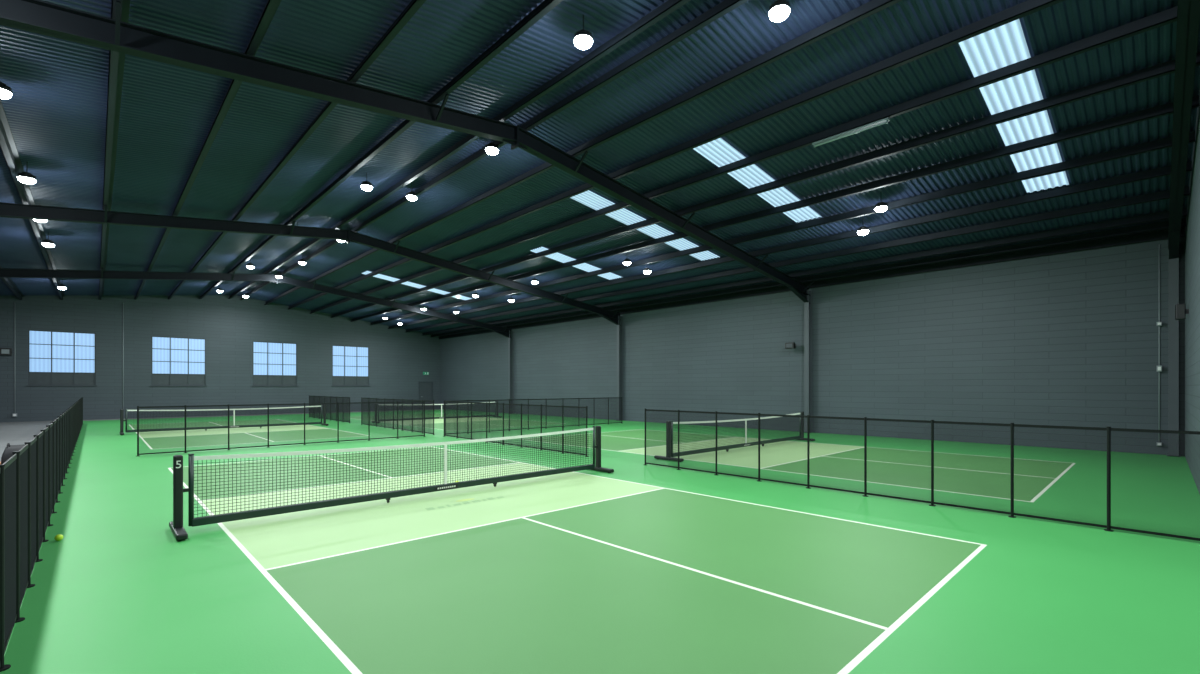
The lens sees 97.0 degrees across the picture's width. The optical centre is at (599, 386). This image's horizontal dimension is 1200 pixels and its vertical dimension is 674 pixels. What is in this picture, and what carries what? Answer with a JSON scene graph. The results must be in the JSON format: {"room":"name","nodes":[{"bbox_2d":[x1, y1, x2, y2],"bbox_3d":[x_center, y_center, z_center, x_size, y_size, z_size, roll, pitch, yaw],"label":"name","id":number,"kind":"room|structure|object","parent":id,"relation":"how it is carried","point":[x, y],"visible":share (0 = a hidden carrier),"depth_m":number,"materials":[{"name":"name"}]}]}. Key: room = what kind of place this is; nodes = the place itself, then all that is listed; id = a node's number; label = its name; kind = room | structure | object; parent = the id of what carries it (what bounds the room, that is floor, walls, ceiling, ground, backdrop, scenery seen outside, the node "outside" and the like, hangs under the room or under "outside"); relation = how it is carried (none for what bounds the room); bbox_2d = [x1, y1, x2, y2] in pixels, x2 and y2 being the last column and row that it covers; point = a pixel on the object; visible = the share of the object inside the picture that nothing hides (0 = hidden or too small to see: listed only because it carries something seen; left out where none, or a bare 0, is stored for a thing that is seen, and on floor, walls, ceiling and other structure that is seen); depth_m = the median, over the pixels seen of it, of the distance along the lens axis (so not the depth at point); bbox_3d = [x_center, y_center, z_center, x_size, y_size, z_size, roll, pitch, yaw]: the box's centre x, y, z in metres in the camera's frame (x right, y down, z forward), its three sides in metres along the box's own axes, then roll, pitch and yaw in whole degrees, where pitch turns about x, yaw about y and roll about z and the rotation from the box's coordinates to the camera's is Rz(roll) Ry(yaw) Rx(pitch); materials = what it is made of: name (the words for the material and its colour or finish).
{"room":"sports hall","nodes":[
{"label":"sports hall","id":0,"kind":"room"},
{"bbox_2d":[0,295,439,421],"bbox_3d":[-23.002,-2.010,33.465,27.600,7.560,0.200,0,0,-44],"label":"wall","id":1,"kind":"structure","parent":0,"point":[399,358],"depth_m":32.31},
{"bbox_2d":[0,348,11,354],"bbox_3d":[-29.870,-1.780,26.684,0.440,0.360,0.168,0,0,-44],"label":"junction box","id":2,"kind":"object","parent":1,"relation":"attached to","point":[3,351],"visible":1,"depth_m":26.64,"materials":[{"name":"black plastic"}]},
{"bbox_2d":[14,302,14,412],"bbox_3d":[-29.686,-1.430,26.941,0.036,5.800,0.036,0,0,-44],"label":"conduit","id":3,"kind":"object","parent":1,"relation":"attached to","point":[14,302],"visible":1,"depth_m":26.92,"materials":[{"name":"grey metal"}]},
{"bbox_2d":[26,330,96,385],"bbox_3d":[-28.478,-1.490,28.159,2.650,2.920,0.160,0,0,-44],"label":"window","id":4,"kind":"structure","parent":1,"relation":"in","point":[55,358],"depth_m":28.16,"materials":[{"name":"glass"}]},
{"bbox_2d":[123,303,123,418],"bbox_3d":[-26.723,-1.480,29.759,0.036,6.500,0.036,0,0,-44],"label":"conduit","id":5,"kind":"object","parent":1,"relation":"attached to","point":[123,303],"visible":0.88,"depth_m":29.76,"materials":[{"name":"black metal"}]},
{"bbox_2d":[150,336,206,386],"bbox_3d":[-24.957,-1.490,31.508,2.670,2.920,0.160,0,0,-44],"label":"window","id":6,"kind":"structure","parent":1,"relation":"in","point":[175,361],"depth_m":31.52,"materials":[{"name":"glass"}]},
{"bbox_2d":[252,341,297,386],"bbox_3d":[-21.356,-1.490,34.934,2.670,2.920,0.160,0,0,-44],"label":"window","id":7,"kind":"structure","parent":1,"relation":"in","point":[274,363],"depth_m":34.95,"materials":[{"name":"glass"}]},
{"bbox_2d":[331,345,369,386],"bbox_3d":[-17.918,-1.490,38.204,2.660,2.920,0.160,0,0,-44],"label":"window","id":8,"kind":"structure","parent":1,"relation":"in","point":[350,364],"depth_m":38.23,"materials":[{"name":"glass"}]},
{"bbox_2d":[419,382,432,400],"bbox_3d":[-13.781,0.680,42.053,1.160,2.180,0.065,0,0,-44],"label":"door","id":9,"kind":"structure","parent":1,"relation":"in","point":[425,388],"depth_m":42.09,"materials":[{"name":"paint"}]},
{"bbox_2d":[0,409,1199,673],"bbox_3d":[-8.986,1.770,18.732,27.600,0.001,40.470,0,0,-44],"label":"floor","id":10,"kind":"structure","parent":0,"point":[636,568],"depth_m":5.36,"materials":[{"name":"rubber"}]},
{"bbox_2d":[0,397,82,671],"bbox_3d":[-12.925,1.129,12.963,0.090,1.282,34.290,0,0,-44],"label":"fence","id":11,"kind":"object","parent":10,"relation":"on","point":[31,480],"visible":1,"depth_m":4.60,"materials":[{"name":"grey metal"}]},
{"bbox_2d":[54,534,62,540],"bbox_3d":[-6.228,1.733,6.111,0.074,0.074,0.074,0,0,-44],"label":"ball","id":12,"kind":"object","parent":10,"relation":"on","point":[58,537],"visible":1,"depth_m":6.09,"materials":[{"name":"plastic"}]},
{"bbox_2d":[119,405,328,434],"bbox_3d":[-15.222,1.292,22.095,7.060,0.955,0.840,0,0,-44],"label":"net","id":13,"kind":"object","parent":10,"relation":"on","point":[235,425],"visible":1,"depth_m":21.70,"materials":[{"name":"black fabric"}]},
{"bbox_2d":[0,268,513,413],"bbox_3d":[-15.663,-1.853,25.751,27.580,7.245,0.634,0,0,-44],"label":"frame","id":14,"kind":"object","parent":10,"relation":"on","point":[4,272],"visible":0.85,"depth_m":25.24,"materials":[{"name":"paint"}]},
{"bbox_2d":[137,401,425,455],"bbox_3d":[-9.037,1.129,16.247,7.790,1.282,0.090,0,0,-44],"label":"fence","id":15,"kind":"object","parent":10,"relation":"on","point":[397,402],"visible":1,"depth_m":15.57,"materials":[{"name":"grey metal"}]},
{"bbox_2d":[0,202,622,420],"bbox_3d":[-8.702,-1.853,18.433,27.580,7.245,0.634,0,0,-44],"label":"frame","id":16,"kind":"object","parent":10,"relation":"on","point":[8,210],"visible":1,"depth_m":17.29,"materials":[{"name":"paint"}]},
{"bbox_2d":[309,395,349,422],"bbox_3d":[-14.603,1.129,28.481,0.090,1.282,6.890,0,0,-44],"label":"fence","id":17,"kind":"object","parent":10,"relation":"on","point":[331,409],"visible":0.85,"depth_m":27.91,"materials":[{"name":"grey metal"}]},
{"bbox_2d":[169,426,613,540],"bbox_3d":[-2.554,1.292,8.778,7.060,0.955,0.840,0,0,-44],"label":"net","id":18,"kind":"object","parent":10,"relation":"on","point":[176,526],"visible":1,"depth_m":7.77,"materials":[{"name":"black fabric"}]},
{"bbox_2d":[361,397,433,434],"bbox_3d":[-8.641,1.129,22.214,0.090,1.282,7.390,0,0,-44],"label":"fence","id":19,"kind":"object","parent":10,"relation":"on","point":[410,414],"visible":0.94,"depth_m":21.71,"materials":[{"name":"grey metal"}]},
{"bbox_2d":[0,0,813,432],"bbox_3d":[-1.672,-1.853,11.043,27.580,7.245,0.634,0,0,-44],"label":"frame","id":20,"kind":"object","parent":10,"relation":"on","point":[35,16],"visible":0.94,"depth_m":8.76,"materials":[{"name":"paint"}]},
{"bbox_2d":[0,266,23,299],"bbox_3d":[-15.579,-4.530,12.459,0.180,0.195,40.470,0,0,-44],"label":"purlin","id":21,"kind":"object","parent":20,"relation":"on","point":[7,281],"visible":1,"depth_m":24.14,"materials":[{"name":"black metal"}]},
{"bbox_2d":[288,0,1064,309],"bbox_3d":[-6.819,-5.268,20.792,0.180,0.195,40.470,0,0,-44],"label":"purlin","id":22,"kind":"object","parent":20,"relation":"on","point":[1028,7],"visible":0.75,"depth_m":9.79,"materials":[{"name":"black metal"}]},
{"bbox_2d":[310,6,1176,313],"bbox_3d":[-5.852,-5.108,21.712,0.180,0.195,40.470,0,0,-44],"label":"purlin","id":23,"kind":"object","parent":20,"relation":"on","point":[1168,16],"visible":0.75,"depth_m":9.84,"materials":[{"name":"black metal"}]},
{"bbox_2d":[812,117,889,147],"bbox_3d":[4.878,-4.960,10.396,0.100,0.080,1.440,0,0,-44],"label":"tube light","id":24,"kind":"object","parent":23,"relation":"attached to","point":[885,120],"visible":1,"depth_m":10.33,"materials":[{"name":"white plastic"}]},
{"bbox_2d":[330,52,1199,317],"bbox_3d":[-4.885,-4.948,22.633,0.180,0.195,40.470,0,0,-44],"label":"purlin","id":25,"kind":"object","parent":20,"relation":"attached to","point":[1165,68],"visible":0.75,"depth_m":11.04,"materials":[{"name":"black metal"}]},
{"bbox_2d":[370,131,1194,325],"bbox_3d":[-2.950,-4.627,24.473,0.180,0.195,40.470,0,0,-44],"label":"purlin","id":26,"kind":"object","parent":20,"relation":"on","point":[1164,143],"visible":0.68,"depth_m":13.26,"materials":[{"name":"black metal"}]},
{"bbox_2d":[431,218,1185,336],"bbox_3d":[0.469,-4.061,27.726,0.180,0.195,40.470,0,0,-44],"label":"purlin","id":27,"kind":"object","parent":20,"relation":"on","point":[1165,224],"visible":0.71,"depth_m":17.46,"materials":[{"name":"black metal"}]},
{"bbox_2d":[425,496,504,509],"bbox_3d":[-2.098,1.767,8.176,1.330,0.001,0.340,0,0,-44],"label":"court emblem","id":28,"kind":"object","parent":10,"relation":"on","point":[490,498],"visible":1,"depth_m":8.20,"materials":[{"name":"paint"}]},
{"bbox_2d":[434,401,497,418],"bbox_3d":[-8.498,1.292,28.491,7.060,0.955,0.840,0,0,-44],"label":"net","id":29,"kind":"object","parent":10,"relation":"on","point":[441,405],"visible":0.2,"depth_m":28.44,"materials":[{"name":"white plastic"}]},
{"bbox_2d":[443,401,587,456],"bbox_3d":[-2.954,1.129,16.236,0.090,1.282,7.690,0,0,-44],"label":"fence","id":30,"kind":"object","parent":10,"relation":"on","point":[466,420],"visible":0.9,"depth_m":16.90,"materials":[{"name":"grey metal"}]},
{"bbox_2d":[445,397,621,429],"bbox_3d":[-2.299,1.129,22.657,9.390,1.282,0.090,0,0,-44],"label":"fence","id":31,"kind":"object","parent":10,"relation":"on","point":[546,399],"visible":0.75,"depth_m":22.65,"materials":[{"name":"grey metal"}]},
{"bbox_2d":[654,412,814,461],"bbox_3d":[4.170,1.292,15.174,7.060,0.955,0.840,0,0,-44],"label":"net","id":32,"kind":"object","parent":10,"relation":"on","point":[670,455],"visible":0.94,"depth_m":14.56,"materials":[{"name":"black fabric"}]},
{"bbox_2d":[643,408,1199,540],"bbox_3d":[3.938,1.129,8.991,0.090,1.282,8.530,0,0,-44],"label":"fence","id":33,"kind":"object","parent":10,"relation":"on","point":[1108,526],"visible":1,"depth_m":7.90,"materials":[{"name":"grey metal"}]},
{"bbox_2d":[1167,0,1199,456],"bbox_3d":[4.823,-1.853,4.215,27.580,7.245,0.240,0,0,-44],"label":"steel column","id":34,"kind":"structure","parent":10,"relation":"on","point":[1188,11],"depth_m":9.86,"materials":[{"name":"metal"}]},
{"bbox_3d":[-9.496,1.545,8.633,0.460,0.450,1.600,0,0,-44],"label":"bench","id":35,"kind":"object","parent":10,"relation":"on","visible":0},
{"bbox_2d":[0,443,24,464],"bbox_3d":[-9.573,1.114,8.698,0.338,0.412,0.720,0,0,-44],"label":"sports bag","id":36,"kind":"object","parent":35,"relation":"on","point":[7,454],"visible":0.43,"depth_m":8.47,"materials":[{"name":"fabric"}]},
{"bbox_2d":[0,0,1199,334],"bbox_3d":[-8.980,-4.929,18.726,28.000,1.703,41.054,0,0,-44],"label":"ceiling","id":37,"kind":"structure","parent":0,"point":[56,111],"depth_m":10.97,"materials":[{"name":"black metal"}]},
{"bbox_2d":[0,81,12,98],"bbox_3d":[-9.108,-4.626,8.036,0.296,0.462,0.296,0,0,-44],"label":"light","id":38,"kind":"object","parent":37,"relation":"hanging from","point":[5,91],"visible":1,"depth_m":8.03,"materials":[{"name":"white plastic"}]},
{"bbox_2d":[17,161,36,183],"bbox_3d":[-12.347,-4.626,11.442,0.296,0.462,0.296,0,0,-44],"label":"light","id":39,"kind":"object","parent":37,"relation":"hanging from","point":[26,177],"visible":1,"depth_m":11.38,"materials":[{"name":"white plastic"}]},
{"bbox_2d":[0,99,64,299],"bbox_3d":[-14.514,-4.707,13.473,0.180,0.195,40.470,0,0,-44],"label":"purlin","id":40,"kind":"object","parent":37,"relation":"attached to","point":[7,144],"visible":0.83,"depth_m":11.85,"materials":[{"name":"black metal"}]},
{"bbox_2d":[41,232,54,246],"bbox_3d":[-17.310,-4.626,16.658,0.296,0.462,0.296,0,0,-44],"label":"light","id":41,"kind":"object","parent":37,"relation":"hanging from","point":[47,243],"visible":1,"depth_m":16.60,"materials":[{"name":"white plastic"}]},
{"bbox_2d":[57,284,66,289],"bbox_3d":[-24.064,-4.611,23.759,0.296,0.492,0.296,0,0,-44],"label":"light","id":42,"kind":"object","parent":37,"relation":"hanging from","point":[61,286],"visible":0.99,"depth_m":23.69,"materials":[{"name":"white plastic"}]},
{"bbox_2d":[99,0,129,299],"bbox_3d":[-13.449,-4.883,14.486,0.180,0.195,40.470,0,0,-44],"label":"purlin","id":43,"kind":"object","parent":37,"relation":"attached to","point":[116,59],"visible":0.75,"depth_m":9.79,"materials":[{"name":"black metal"}]},
{"bbox_2d":[134,0,281,299],"bbox_3d":[-12.384,-5.059,15.499,0.180,0.195,40.470,0,0,-44],"label":"purlin","id":44,"kind":"object","parent":37,"relation":"attached to","point":[271,7],"visible":0.83,"depth_m":9.76,"materials":[{"name":"black metal"}]},
{"bbox_2d":[246,258,254,268],"bbox_3d":[-15.027,-5.331,22.833,0.296,0.472,0.296,0,0,-44],"label":"light","id":45,"kind":"object","parent":37,"relation":"hanging from","point":[250,265],"visible":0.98,"depth_m":22.76,"materials":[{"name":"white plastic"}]},
{"bbox_2d":[168,0,425,298],"bbox_3d":[-11.319,-5.236,16.512,0.180,0.195,40.470,0,0,-44],"label":"purlin","id":46,"kind":"object","parent":37,"relation":"attached to","point":[413,6],"visible":0.89,"depth_m":9.98,"materials":[{"name":"black metal"}]},
{"bbox_2d":[298,252,305,264],"bbox_3d":[-12.717,-5.490,22.683,0.296,0.530,0.296,0,0,-44],"label":"light","id":47,"kind":"object","parent":37,"relation":"hanging from","point":[302,261],"visible":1,"depth_m":22.61,"materials":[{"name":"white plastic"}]},
{"bbox_2d":[361,173,372,190],"bbox_3d":[-6.097,-5.374,13.881,0.296,0.458,0.296,0,0,-44],"label":"light","id":48,"kind":"object","parent":37,"relation":"hanging from","point":[366,185],"visible":1,"depth_m":13.80,"materials":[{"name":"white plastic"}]},
{"bbox_2d":[199,0,562,298],"bbox_3d":[-10.254,-5.412,17.525,0.180,0.195,40.470,0,0,-44],"label":"purlin","id":49,"kind":"object","parent":37,"relation":"attached to","point":[543,8],"visible":0.83,"depth_m":9.71,"materials":[{"name":"black metal"}]},
{"bbox_2d":[406,182,416,200],"bbox_3d":[-5.267,-5.490,14.851,0.296,0.530,0.296,0,0,-44],"label":"light","id":50,"kind":"object","parent":37,"relation":"hanging from","point":[411,196],"visible":1,"depth_m":14.77,"materials":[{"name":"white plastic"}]},
{"bbox_2d":[362,271,471,299],"bbox_3d":[-9.090,-5.083,26.893,5.500,0.681,0.780,0,0,-44],"label":"skylight","id":51,"kind":"object","parent":37,"relation":"attached to","point":[381,276],"visible":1,"depth_m":26.71,"materials":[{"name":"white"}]},
{"bbox_2d":[228,0,690,298],"bbox_3d":[-9.189,-5.588,18.538,0.180,0.195,40.470,0,0,-44],"label":"purlin","id":52,"kind":"object","parent":37,"relation":"attached to","point":[669,6],"visible":0.86,"depth_m":10.11,"materials":[{"name":"black metal"}]},
{"bbox_2d":[485,143,498,154],"bbox_3d":[-2.419,-5.488,11.901,0.296,0.526,0.296,0,0,-44],"label":"light","id":53,"kind":"object","parent":37,"relation":"hanging from","point":[491,148],"visible":0.98,"depth_m":11.81,"materials":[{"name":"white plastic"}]},
{"bbox_2d":[240,0,748,299],"bbox_3d":[-8.754,-5.588,18.952,0.180,0.195,40.470,0,0,-44],"label":"purlin","id":54,"kind":"object","parent":37,"relation":"attached to","point":[726,6],"visible":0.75,"depth_m":10.00,"materials":[{"name":"black metal"}]},
{"bbox_2d":[531,278,537,283],"bbox_3d":[-2.792,-4.651,22.739,0.296,0.472,0.296,0,0,-44],"label":"light","id":55,"kind":"object","parent":37,"relation":"hanging from","point":[534,281],"visible":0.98,"depth_m":22.63,"materials":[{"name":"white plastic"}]},
{"bbox_2d":[530,247,620,279],"bbox_3d":[-0.819,-4.849,21.028,4.200,0.525,0.780,0,0,-44],"label":"skylight","id":56,"kind":"object","parent":37,"relation":"attached to","point":[557,256],"visible":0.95,"depth_m":20.95,"materials":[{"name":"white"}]},
{"bbox_2d":[264,0,901,304],"bbox_3d":[-7.787,-5.428,19.872,0.180,0.195,40.470,0,0,-44],"label":"purlin","id":57,"kind":"object","parent":37,"relation":"attached to","point":[871,7],"visible":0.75,"depth_m":10.06,"materials":[{"name":"black metal"}]},
{"bbox_2d":[574,14,592,49],"bbox_3d":[-0.252,-5.386,8.027,0.296,0.482,0.296,0,0,-44],"label":"light","id":58,"kind":"object","parent":37,"relation":"hanging from","point":[583,39],"visible":1,"depth_m":7.94,"materials":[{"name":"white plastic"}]},
{"bbox_2d":[623,259,630,264],"bbox_3d":[0.973,-4.626,19.144,0.296,0.462,0.296,0,0,-44],"label":"light","id":59,"kind":"object","parent":37,"relation":"hanging from","point":[626,261],"visible":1,"depth_m":19.05,"materials":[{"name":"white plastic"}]},
{"bbox_2d":[570,190,718,260],"bbox_3d":[1.622,-4.987,16.794,6.500,0.801,0.780,0,0,-44],"label":"skylight","id":60,"kind":"object","parent":37,"relation":"attached to","point":[588,198],"visible":0.66,"depth_m":16.27,"materials":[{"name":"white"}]},
{"bbox_2d":[643,268,650,273],"bbox_3d":[1.770,-4.485,19.902,0.296,0.480,0.296,0,0,-44],"label":"light","id":61,"kind":"object","parent":37,"relation":"hanging from","point":[646,270],"visible":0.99,"depth_m":19.80,"materials":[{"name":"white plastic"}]},
{"bbox_2d":[693,138,821,222],"bbox_3d":[4.054,-5.065,13.293,5.200,0.645,0.754,0,0,-44],"label":"skylight","id":62,"kind":"object","parent":37,"relation":"attached to","point":[719,152],"visible":0.66,"depth_m":12.95,"materials":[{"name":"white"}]},
{"bbox_2d":[350,95,1198,321],"bbox_3d":[-3.918,-4.787,23.553,0.180,0.195,40.470,0,0,-44],"label":"purlin","id":63,"kind":"object","parent":37,"relation":"attached to","point":[1165,109],"visible":0.82,"depth_m":12.20,"materials":[{"name":"black metal"}]},
{"bbox_2d":[768,0,790,21],"bbox_3d":[2.528,-5.441,7.484,0.296,0.492,0.296,0,0,-44],"label":"light","id":64,"kind":"object","parent":37,"relation":"hanging from","point":[779,11],"visible":1,"depth_m":7.40,"materials":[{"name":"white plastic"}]},
{"bbox_2d":[388,161,1191,328],"bbox_3d":[-1.983,-4.467,25.393,0.180,0.195,40.470,0,0,-44],"label":"purlin","id":65,"kind":"object","parent":37,"relation":"attached to","point":[1162,171],"visible":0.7,"depth_m":14.42,"materials":[{"name":"black metal"}]},
{"bbox_2d":[406,186,1188,331],"bbox_3d":[-1.016,-4.307,26.313,0.180,0.195,40.470,0,0,-44],"label":"purlin","id":66,"kind":"object","parent":37,"relation":"attached to","point":[1162,195],"visible":0.79,"depth_m":15.70,"materials":[{"name":"black metal"}]},
{"bbox_2d":[422,208,1186,335],"bbox_3d":[-0.049,-4.147,27.233,0.180,0.195,40.470,0,0,-44],"label":"purlin","id":67,"kind":"object","parent":37,"relation":"attached to","point":[1163,215],"visible":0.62,"depth_m":16.86,"materials":[{"name":"black metal"}]},
{"bbox_2d":[857,226,868,234],"bbox_3d":[7.277,-4.446,14.693,0.296,0.462,0.296,0,0,-44],"label":"light","id":68,"kind":"object","parent":37,"relation":"hanging from","point":[863,230],"visible":1,"depth_m":14.61,"materials":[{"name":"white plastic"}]},
{"bbox_2d":[874,202,887,211],"bbox_3d":[6.956,-4.589,13.145,0.296,0.488,0.296,0,0,-44],"label":"light","id":69,"kind":"object","parent":37,"relation":"hanging from","point":[881,206],"visible":1,"depth_m":13.06,"materials":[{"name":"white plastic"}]},
{"bbox_2d":[959,19,1068,192],"bbox_3d":[8.020,-4.987,10.068,6.500,0.801,0.754,0,0,-44],"label":"skylight","id":70,"kind":"object","parent":37,"relation":"attached to","point":[1004,45],"visible":0.66,"depth_m":9.30,"materials":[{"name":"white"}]},
{"bbox_2d":[440,226,1184,455],"bbox_3d":[1.085,-1.193,28.312,0.200,5.926,40.870,0,0,-44],"label":"wall","id":71,"kind":"structure","parent":0,"point":[1072,338],"depth_m":18.26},
{"bbox_2d":[785,342,795,348],"bbox_3d":[7.592,-1.630,21.024,0.438,0.240,0.360,0,0,-44],"label":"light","id":72,"kind":"object","parent":71,"relation":"attached to","point":[791,345],"visible":1,"depth_m":20.85,"materials":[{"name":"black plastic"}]},
{"bbox_2d":[439,227,1184,338],"bbox_3d":[0.969,-3.964,28.202,0.100,0.240,40.470,0,0,-44],"label":"beam","id":73,"kind":"structure","parent":71,"relation":"attached to","point":[1160,234],"depth_m":18.00,"materials":[{"name":"metal"}]},
{"bbox_2d":[1159,244,1159,441],"bbox_3d":[14.639,-1.130,13.898,0.024,5.200,0.024,0,0,-44],"label":"conduit","id":74,"kind":"object","parent":71,"relation":"attached to","point":[1159,244],"visible":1,"depth_m":13.89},
{"bbox_2d":[1157,365,1161,371],"bbox_3d":[14.599,-0.480,13.861,0.088,0.160,0.100,0,0,-44],"label":"junction box","id":75,"kind":"object","parent":71,"relation":"attached to","point":[1159,368],"visible":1,"depth_m":13.83,"materials":[{"name":"white plastic"}]},
{"bbox_2d":[1185,87,1199,493],"bbox_3d":[5.030,-2.010,3.998,27.600,7.560,0.200,0,0,-44],"label":"wall","id":76,"kind":"structure","parent":0,"point":[1192,228],"depth_m":10.26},
{"bbox_2d":[1175,304,1188,319],"bbox_3d":[13.007,-1.680,11.863,0.240,0.340,0.211,0,0,-44],"label":"wall speaker","id":77,"kind":"object","parent":76,"relation":"attached to","point":[1181,311],"visible":0.96,"depth_m":11.80,"materials":[{"name":"black plastic"}]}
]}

